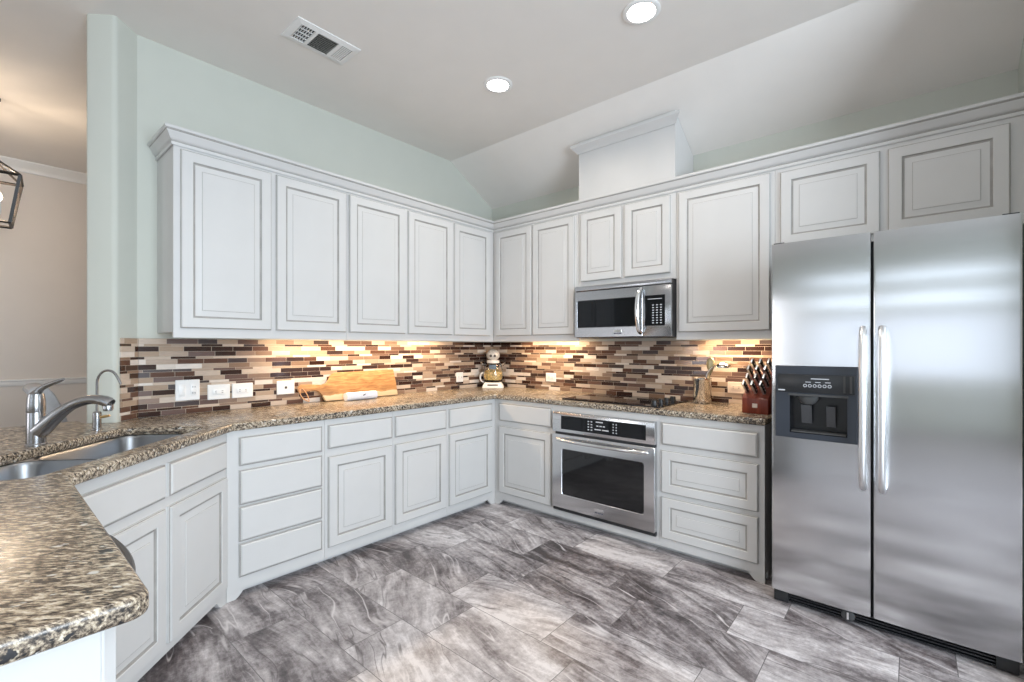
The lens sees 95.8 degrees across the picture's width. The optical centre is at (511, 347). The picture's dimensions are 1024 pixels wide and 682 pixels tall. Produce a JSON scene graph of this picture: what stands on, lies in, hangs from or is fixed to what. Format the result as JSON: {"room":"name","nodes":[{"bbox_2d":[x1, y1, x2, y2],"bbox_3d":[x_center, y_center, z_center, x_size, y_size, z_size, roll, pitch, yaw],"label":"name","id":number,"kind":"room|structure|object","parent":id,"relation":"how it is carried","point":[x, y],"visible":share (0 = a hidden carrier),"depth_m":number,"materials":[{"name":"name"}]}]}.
{"room":"kitchen","nodes":[
{"label":"kitchen","id":0,"kind":"room"},
{"bbox_2d":[0,168,86,463],"bbox_3d":[-5.157,-0.215,3.800,0.140,3.042,8.200,0,0,41],"label":"wall","id":1,"kind":"structure","parent":0,"point":[43,258],"depth_m":4.44,"materials":[{"name":"paint"}]},
{"bbox_2d":[0,155,86,184],"bbox_3d":[-5.076,-1.689,3.729,0.075,0.094,7.900,0,0,41],"label":"trim","id":2,"kind":"structure","parent":1,"relation":"attached to","point":[19,165],"depth_m":4.42,"materials":[{"name":"paint"}]},
{"bbox_2d":[0,377,86,386],"bbox_3d":[-5.094,0.331,3.745,0.028,0.061,7.900,0,0,41],"label":"trim","id":3,"kind":"structure","parent":1,"relation":"attached to","point":[70,380],"depth_m":4.41,"materials":[{"name":"paint"}]},
{"bbox_2d":[87,14,491,435],"bbox_3d":[-1.183,-0.215,3.652,0.247,3.042,3.227,0,0,41],"label":"wall","id":4,"kind":"structure","parent":0,"point":[136,84],"depth_m":2.61,"materials":[{"name":"paint"}]},
{"bbox_2d":[120,338,137,420],"bbox_3d":[-2.074,0.171,2.508,0.007,0.441,0.120,0,0,-2],"label":"tile backsplash","id":5,"kind":"structure","parent":4,"relation":"attached to","point":[128,346],"depth_m":2.50,"materials":[{"name":"tile"}]},
{"bbox_2d":[157,145,346,339],"bbox_3d":[-1.569,-0.569,2.897,0.347,1.038,0.983,0,0,41],"label":"upper cabinet","id":6,"kind":"object","parent":4,"relation":"attached to","point":[244,251],"visible":0.99,"depth_m":2.67,"materials":[{"name":"paint"}]},
{"bbox_2d":[147,92,1023,231],"bbox_3d":[0.149,-1.105,2.350,3.659,0.089,2.493,0,0,41],"label":"crown molding","id":7,"kind":"structure","parent":6,"relation":"on","point":[168,135],"depth_m":2.75,"materials":[{"name":"paint"}]},
{"bbox_2d":[138,338,491,417],"bbox_3d":[-1.139,0.171,3.655,0.007,0.441,2.864,0,0,41],"label":"tile backsplash","id":8,"kind":"structure","parent":4,"relation":"attached to","point":[417,366],"depth_m":3.14,"materials":[{"name":"tile"}]},
{"bbox_2d":[175,379,199,400],"bbox_3d":[-1.919,0.254,2.740,0.009,0.122,0.122,0,0,41],"label":"switch plate","id":9,"kind":"object","parent":8,"relation":"attached to","point":[185,390],"visible":1,"depth_m":2.74,"materials":[{"name":"white plastic"}]},
{"bbox_2d":[191,384,196,394],"bbox_3d":[-1.897,0.254,2.760,0.002,0.066,0.032,0,0,41],"label":"receptacle","id":10,"kind":"object","parent":9,"relation":"attached to","point":[193,386],"depth_m":2.76,"materials":[{"name":"white plastic"}]},
{"bbox_2d":[207,384,229,399],"bbox_3d":[-1.812,0.276,2.863,0.009,0.092,0.122,0,0,41],"label":"outlet","id":11,"kind":"object","parent":8,"relation":"attached to","point":[217,391],"visible":1,"depth_m":2.86,"materials":[{"name":"white plastic"}]},
{"bbox_2d":[213,389,224,394],"bbox_3d":[-1.810,0.276,2.861,0.002,0.033,0.068,0,0,41],"label":"receptacle","id":12,"kind":"object","parent":11,"relation":"attached to","point":[215,391],"depth_m":2.86,"materials":[{"name":"white plastic"}]},
{"bbox_2d":[232,383,252,397],"bbox_3d":[-1.725,0.276,2.964,0.009,0.092,0.122,0,0,41],"label":"outlet","id":13,"kind":"object","parent":8,"relation":"attached to","point":[239,390],"visible":1,"depth_m":2.96,"materials":[{"name":"white plastic"}]},
{"bbox_2d":[237,387,248,392],"bbox_3d":[-1.723,0.276,2.962,0.002,0.033,0.068,0,0,41],"label":"receptacle","id":14,"kind":"object","parent":13,"relation":"attached to","point":[239,389],"depth_m":2.96,"materials":[{"name":"white plastic"}]},
{"bbox_2d":[277,380,293,394],"bbox_3d":[-1.549,0.276,3.169,0.008,0.092,0.118,0,0,41],"label":"outlet","id":15,"kind":"object","parent":8,"relation":"attached to","point":[283,387],"visible":1,"depth_m":3.17,"materials":[{"name":"white plastic"}]},
{"bbox_2d":[456,372,462,381],"bbox_3d":[-0.494,0.284,4.389,0.009,0.092,0.085,0,0,41],"label":"outlet","id":16,"kind":"object","parent":8,"relation":"attached to","point":[459,375],"visible":1,"depth_m":4.38,"materials":[{"name":"white plastic"}]},
{"bbox_2d":[347,192,492,341],"bbox_3d":[-0.768,-0.569,3.823,0.347,1.038,1.463,0,0,41],"label":"upper cabinet","id":17,"kind":"object","parent":4,"relation":"attached to","point":[412,275],"visible":0.96,"depth_m":3.57,"materials":[{"name":"paint"}]},
{"bbox_2d":[0,0,1023,208],"bbox_3d":[-1.518,-1.631,0.662,9.750,0.625,8.210,0,0,41],"label":"ceiling","id":18,"kind":"structure","parent":0,"point":[735,71],"depth_m":2.74,"materials":[{"name":"paint"}]},
{"bbox_2d":[0,99,23,228],"bbox_3d":[-3.622,-1.295,3.200,0.333,0.882,0.333,0,0,45],"label":"lantern pendant","id":19,"kind":"object","parent":18,"relation":"hanging from","point":[19,181],"visible":1,"depth_m":3.22,"materials":[{"name":"metal"}]},
{"bbox_2d":[281,16,360,64],"bbox_3d":[-1.082,-1.730,2.634,0.216,0.012,0.364,0,0,41],"label":"ceiling vent","id":20,"kind":"object","parent":18,"relation":"in","point":[301,31],"visible":1,"depth_m":2.61,"materials":[{"name":"metal"}]},
{"bbox_2d":[484,76,511,92],"bbox_3d":[-0.093,-1.731,3.059,0.190,0.010,0.190,0,0,41],"label":"recessed light","id":21,"kind":"object","parent":18,"relation":"in","point":[495,84],"visible":1,"depth_m":3.04,"materials":[{"name":"paint"}]},
{"bbox_2d":[622,0,660,24],"bbox_3d":[0.668,-1.731,2.391,0.190,0.010,0.190,0,0,41],"label":"recessed light","id":22,"kind":"object","parent":18,"relation":"in","point":[637,12],"visible":1,"depth_m":2.38,"materials":[{"name":"paint"}]},
{"bbox_2d":[137,501,1023,681],"bbox_3d":[-1.521,1.366,0.658,9.750,0.120,8.200,0,0,41],"label":"floor","id":23,"kind":"structure","parent":0,"point":[504,591],"depth_m":2.16,"materials":[{"name":"tile"}]},
{"bbox_2d":[22,383,67,422],"bbox_3d":[-2.828,0.771,3.131,0.480,1.070,0.646,0,0,41],"label":"dining chair","id":24,"kind":"object","parent":23,"relation":"on","point":[52,402],"visible":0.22,"depth_m":2.81,"materials":[{"name":"fabric"}]},
{"bbox_2d":[0,626,115,681],"bbox_3d":[-0.898,0.869,0.476,0.051,0.874,0.750,0,0,41],"label":"end panel","id":25,"kind":"object","parent":23,"relation":"on","point":[92,658],"visible":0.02,"depth_m":0.70,"materials":[{"name":"paint"}]},
{"bbox_2d":[109,534,135,571],"bbox_3d":[-1.071,0.871,0.786,0.600,0.870,0.653,0,0,41],"label":"dishwasher","id":26,"kind":"object","parent":23,"relation":"on","point":[122,548],"visible":0.14,"depth_m":1.01,"materials":[{"name":"metal"}]},
{"bbox_2d":[74,434,227,681],"bbox_3d":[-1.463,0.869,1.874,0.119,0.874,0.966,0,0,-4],"label":"base cabinet","id":27,"kind":"object","parent":23,"relation":"on","point":[170,510],"visible":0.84,"depth_m":1.91,"materials":[{"name":"paint"}]},
{"bbox_2d":[226,420,323,602],"bbox_3d":[-1.510,0.869,2.751,0.626,0.874,0.520,0,0,41],"label":"base cabinet","id":28,"kind":"object","parent":23,"relation":"on","point":[275,474],"visible":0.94,"depth_m":2.52,"materials":[{"name":"paint"}]},
{"bbox_2d":[318,412,392,562],"bbox_3d":[-1.182,0.869,3.129,0.626,0.874,0.477,0,0,41],"label":"base cabinet","id":29,"kind":"object","parent":23,"relation":"on","point":[358,450],"visible":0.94,"depth_m":2.90,"materials":[{"name":"paint"}]},
{"bbox_2d":[386,405,446,537],"bbox_3d":[-0.869,0.869,3.491,0.626,0.874,0.476,0,0,41],"label":"base cabinet","id":30,"kind":"object","parent":23,"relation":"on","point":[419,434],"visible":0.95,"depth_m":3.27,"materials":[{"name":"paint"}]},
{"bbox_2d":[440,399,494,517],"bbox_3d":[-0.540,0.869,3.873,0.626,0.874,0.529,0,0,41],"label":"base cabinet","id":31,"kind":"object","parent":23,"relation":"on","point":[470,425],"visible":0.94,"depth_m":3.65,"materials":[{"name":"paint"}]},
{"bbox_2d":[495,399,559,517],"bbox_3d":[0.278,0.869,3.906,0.604,0.874,0.626,0,0,41],"label":"base cabinet","id":32,"kind":"object","parent":23,"relation":"on","point":[523,430],"visible":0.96,"depth_m":3.65,"materials":[{"name":"paint"}]},
{"bbox_2d":[554,405,664,547],"bbox_3d":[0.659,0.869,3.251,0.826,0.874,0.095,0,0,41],"label":"base cabinet","id":33,"kind":"object","parent":23,"relation":"on","point":[631,534],"visible":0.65,"depth_m":3.13,"materials":[{"name":"paint"}]},
{"bbox_2d":[552,411,656,536],"bbox_3d":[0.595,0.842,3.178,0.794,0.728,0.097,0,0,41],"label":"wall oven","id":34,"kind":"object","parent":33,"relation":"attached to","point":[604,468],"visible":1,"depth_m":3.15,"materials":[{"name":"metal"}]},
{"bbox_2d":[660,415,771,583],"bbox_3d":[1.360,0.869,2.971,0.598,0.874,0.626,0,0,41],"label":"base cabinet","id":35,"kind":"object","parent":23,"relation":"on","point":[716,476],"visible":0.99,"depth_m":2.70,"materials":[{"name":"paint"}]},
{"bbox_2d":[0,387,771,666],"bbox_3d":[-0.610,0.411,2.327,2.757,0.039,4.177,0,0,41],"label":"countertop","id":36,"kind":"structure","parent":35,"relation":"on","point":[64,579],"depth_m":1.13,"materials":[{"name":"brown stone"}]},
{"bbox_2d":[24,378,114,446],"bbox_3d":[-1.776,0.258,1.863,0.326,0.269,0.066,0,0,-4],"label":"kitchen faucet","id":37,"kind":"object","parent":36,"relation":"on","point":[38,425],"visible":1,"depth_m":1.84,"materials":[{"name":"silver metal"}]},
{"bbox_2d":[0,435,177,479],"bbox_3d":[-1.663,0.533,1.821,0.417,0.200,0.933,0,0,-4],"label":"sink","id":38,"kind":"object","parent":36,"relation":"in","point":[46,464],"visible":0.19,"depth_m":1.93,"materials":[{"name":"silver metal"}]},
{"bbox_2d":[91,369,121,430],"bbox_3d":[-1.919,0.248,2.194,0.134,0.287,0.043,0,0,-4],"label":"filter faucet","id":39,"kind":"object","parent":36,"relation":"on","point":[97,416],"visible":0.98,"depth_m":2.19,"materials":[{"name":"silver metal"}]},
{"bbox_2d":[297,369,397,401],"bbox_3d":[-1.216,0.285,3.489,0.077,0.208,0.800,0,0,40],"label":"cutting board","id":40,"kind":"object","parent":36,"relation":"on","point":[383,382],"visible":0.99,"depth_m":3.51,"materials":[{"name":"brown wood"}]},
{"bbox_2d":[343,391,377,400],"bbox_3d":[-1.127,0.362,3.456,0.070,0.061,0.250,0,0,41],"label":"rolled towel","id":41,"kind":"object","parent":36,"relation":"on","point":[349,396],"visible":1,"depth_m":3.42,"materials":[{"name":"fabric"}]},
{"bbox_2d":[479,349,505,387],"bbox_3d":[-0.189,0.206,4.532,0.260,0.372,0.162,0,0,1],"label":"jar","id":42,"kind":"object","parent":36,"relation":"on","point":[492,372],"visible":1,"depth_m":4.47,"materials":[{"name":"white ceramic"}]},
{"bbox_2d":[562,393,688,407],"bbox_3d":[0.826,0.373,3.414,0.770,0.038,0.510,0,0,41],"label":"cooktop","id":43,"kind":"object","parent":36,"relation":"in","point":[652,402],"visible":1,"depth_m":3.33,"materials":[{"name":"black glass"}]},
{"bbox_2d":[693,378,711,403],"bbox_3d":[1.339,0.305,3.255,0.125,0.174,0.125,0,0,41],"label":"utensil crock","id":44,"kind":"object","parent":36,"relation":"on","point":[702,387],"visible":0.98,"depth_m":3.21,"materials":[{"name":"silver metal"}]},
{"bbox_2d":[706,358,714,378],"bbox_3d":[1.386,0.227,3.241,0.063,0.307,0.017,0,0,36],"label":"spoon","id":45,"kind":"object","parent":44,"relation":"in","point":[710,362],"visible":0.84,"depth_m":3.23,"materials":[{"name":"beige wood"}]},
{"bbox_2d":[705,362,730,378],"bbox_3d":[1.399,0.239,3.186,0.205,0.283,0.100,0,0,41],"label":"ladle","id":46,"kind":"object","parent":44,"relation":"in","point":[720,364],"visible":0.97,"depth_m":3.13,"materials":[{"name":"silver metal"}]},
{"bbox_2d":[715,362,730,367],"bbox_3d":[1.438,0.119,3.152,0.100,0.042,0.100,0,0,41],"label":"bowl","id":47,"kind":"object","parent":46,"relation":"on","point":[721,364],"depth_m":3.12,"materials":[{"name":"silver metal"}]},
{"bbox_2d":[742,371,771,414],"bbox_3d":[1.517,0.270,2.809,0.251,0.244,0.144,0,0,-44],"label":"knife block","id":48,"kind":"object","parent":36,"relation":"on","point":[751,403],"visible":0.59,"depth_m":2.72,"materials":[{"name":"brown wood"}]},
{"bbox_2d":[741,380,749,393],"bbox_3d":[1.386,0.237,2.745,0.098,0.090,0.022,0,0,-44],"label":"kitchen knife","id":49,"kind":"object","parent":48,"relation":"in","point":[744,384],"visible":1,"depth_m":2.73,"materials":[{"name":"black plastic"}]},
{"bbox_2d":[745,373,751,386],"bbox_3d":[1.421,0.198,2.775,0.098,0.090,0.022,0,0,-44],"label":"kitchen knife","id":50,"kind":"object","parent":48,"relation":"in","point":[747,376],"visible":0.68,"depth_m":2.75,"materials":[{"name":"black plastic"}]},
{"bbox_2d":[746,365,754,380],"bbox_3d":[1.448,0.155,2.806,0.109,0.099,0.022,0,0,-44],"label":"kitchen knife","id":51,"kind":"object","parent":48,"relation":"in","point":[749,369],"visible":0.76,"depth_m":2.79,"materials":[{"name":"black plastic"}]},
{"bbox_2d":[750,358,755,372],"bbox_3d":[1.484,0.117,2.835,0.109,0.099,0.022,0,0,-44],"label":"kitchen knife","id":52,"kind":"object","parent":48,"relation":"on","point":[752,362],"visible":0.58,"depth_m":2.81,"materials":[{"name":"black plastic"}]},
{"bbox_2d":[750,380,757,394],"bbox_3d":[1.418,0.237,2.712,0.098,0.090,0.022,0,0,-44],"label":"kitchen knife","id":53,"kind":"object","parent":48,"relation":"in","point":[752,384],"visible":1,"depth_m":2.70,"materials":[{"name":"black plastic"}]},
{"bbox_2d":[753,373,759,387],"bbox_3d":[1.454,0.198,2.742,0.098,0.090,0.022,0,0,-44],"label":"kitchen knife","id":54,"kind":"object","parent":48,"relation":"in","point":[755,377],"visible":0.73,"depth_m":2.72,"materials":[{"name":"black plastic"}]},
{"bbox_2d":[754,365,762,380],"bbox_3d":[1.480,0.155,2.773,0.109,0.099,0.022,0,0,-44],"label":"kitchen knife","id":55,"kind":"object","parent":48,"relation":"in","point":[757,369],"visible":0.76,"depth_m":2.75,"materials":[{"name":"black plastic"}]},
{"bbox_2d":[758,358,764,373],"bbox_3d":[1.516,0.117,2.802,0.109,0.099,0.022,0,0,-44],"label":"kitchen knife","id":56,"kind":"object","parent":48,"relation":"on","point":[760,362],"visible":0.64,"depth_m":2.78,"materials":[{"name":"black plastic"}]},
{"bbox_2d":[758,380,766,395],"bbox_3d":[1.450,0.237,2.679,0.098,0.090,0.022,0,0,-44],"label":"kitchen knife","id":57,"kind":"object","parent":48,"relation":"in","point":[761,385],"visible":1,"depth_m":2.66,"materials":[{"name":"black plastic"}]},
{"bbox_2d":[762,374,769,387],"bbox_3d":[1.486,0.198,2.709,0.098,0.090,0.022,0,0,-44],"label":"kitchen knife","id":58,"kind":"object","parent":48,"relation":"in","point":[764,377],"visible":1,"depth_m":2.69,"materials":[{"name":"black plastic"}]},
{"bbox_2d":[763,365,771,380],"bbox_3d":[1.512,0.155,2.740,0.109,0.099,0.022,0,0,-44],"label":"kitchen knife","id":59,"kind":"object","parent":48,"relation":"in","point":[765,368],"visible":0.86,"depth_m":2.72,"materials":[{"name":"black plastic"}]},
{"bbox_2d":[766,358,771,374],"bbox_3d":[1.548,0.117,2.769,0.109,0.099,0.022,0,0,-44],"label":"kitchen knife","id":60,"kind":"object","parent":48,"relation":"on","point":[769,363],"visible":0.62,"depth_m":2.75,"materials":[{"name":"black plastic"}]},
{"bbox_2d":[772,212,1022,675],"bbox_3d":[1.884,0.385,2.346,0.872,1.834,0.833,0,0,41],"label":"refrigerator","id":61,"kind":"object","parent":23,"relation":"on","point":[897,356],"visible":1,"depth_m":2.04,"materials":[{"name":"metal"}]},
{"bbox_2d":[492,69,1017,403],"bbox_3d":[2.264,-0.053,2.707,6.400,2.718,0.150,0,0,41],"label":"wall","id":62,"kind":"structure","parent":0,"point":[1004,84],"depth_m":2.86,"materials":[{"name":"paint"}]},
{"bbox_2d":[493,214,579,341],"bbox_3d":[0.279,-0.569,4.091,0.923,1.038,0.347,0,0,41],"label":"upper cabinet","id":63,"kind":"object","parent":62,"relation":"attached to","point":[536,265],"visible":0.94,"depth_m":3.93,"materials":[{"name":"paint"}]},
{"bbox_2d":[579,192,676,286],"bbox_3d":[0.926,-0.779,3.532,0.783,0.618,0.347,0,0,41],"label":"upper cabinet","id":64,"kind":"object","parent":62,"relation":"attached to","point":[635,240],"visible":0.84,"depth_m":3.37,"materials":[{"name":"paint"}]},
{"bbox_2d":[575,278,676,338],"bbox_3d":[0.887,-0.268,3.478,0.764,0.396,0.460,0,0,41],"label":"microwave","id":65,"kind":"object","parent":64,"relation":"attached to","point":[645,308],"visible":0.99,"depth_m":3.31,"materials":[{"name":"silver metal"}]},
{"bbox_2d":[570,109,692,199],"bbox_3d":[0.915,-1.381,3.508,0.867,0.461,0.398,0,0,41],"label":"chase","id":66,"kind":"object","parent":62,"relation":"attached to","point":[657,148],"visible":0.9,"depth_m":3.34,"materials":[{"name":"paint"}]},
{"bbox_2d":[492,340,771,403],"bbox_3d":[0.790,0.171,3.874,2.625,0.441,0.007,0,0,41],"label":"tile backsplash","id":67,"kind":"structure","parent":62,"relation":"attached to","point":[656,369],"depth_m":3.72,"materials":[{"name":"tile"}]},
{"bbox_2d":[546,373,555,381],"bbox_3d":[0.355,0.276,4.240,0.112,0.080,0.009,0,0,41],"label":"outlet","id":68,"kind":"object","parent":67,"relation":"attached to","point":[550,377],"visible":1,"depth_m":4.23,"materials":[{"name":"white plastic"}]},
{"bbox_2d":[728,382,744,393],"bbox_3d":[1.553,0.280,3.205,0.112,0.078,0.009,0,0,41],"label":"outlet","id":69,"kind":"object","parent":67,"relation":"attached to","point":[733,387],"visible":0.86,"depth_m":3.20,"materials":[{"name":"beige plastic"}]},
{"bbox_2d":[731,385,740,389],"bbox_3d":[1.551,0.280,3.203,0.068,0.033,0.002,0,0,41],"label":"receptacle","id":70,"kind":"object","parent":69,"relation":"attached to","point":[733,387],"depth_m":3.20,"materials":[{"name":"beige plastic"}]},
{"bbox_2d":[677,170,774,339],"bbox_3d":[1.448,-0.569,3.080,0.595,1.038,0.347,0,0,41],"label":"upper cabinet","id":71,"kind":"object","parent":62,"relation":"attached to","point":[726,229],"visible":0.85,"depth_m":2.93,"materials":[{"name":"paint"}]},
{"bbox_2d":[775,115,1023,243],"bbox_3d":[2.062,-0.826,2.550,1.023,0.524,0.347,0,0,41],"label":"upper cabinet","id":72,"kind":"object","parent":62,"relation":"attached to","point":[977,171],"visible":0.72,"depth_m":2.37,"materials":[{"name":"paint"}]},
{"bbox_2d":[1018,37,1023,617],"bbox_3d":[2.322,-0.215,1.950,0.150,3.042,0.920,0,0,41],"label":"wall","id":73,"kind":"structure","parent":0,"point":[1021,61],"depth_m":2.23,"materials":[{"name":"paint"}]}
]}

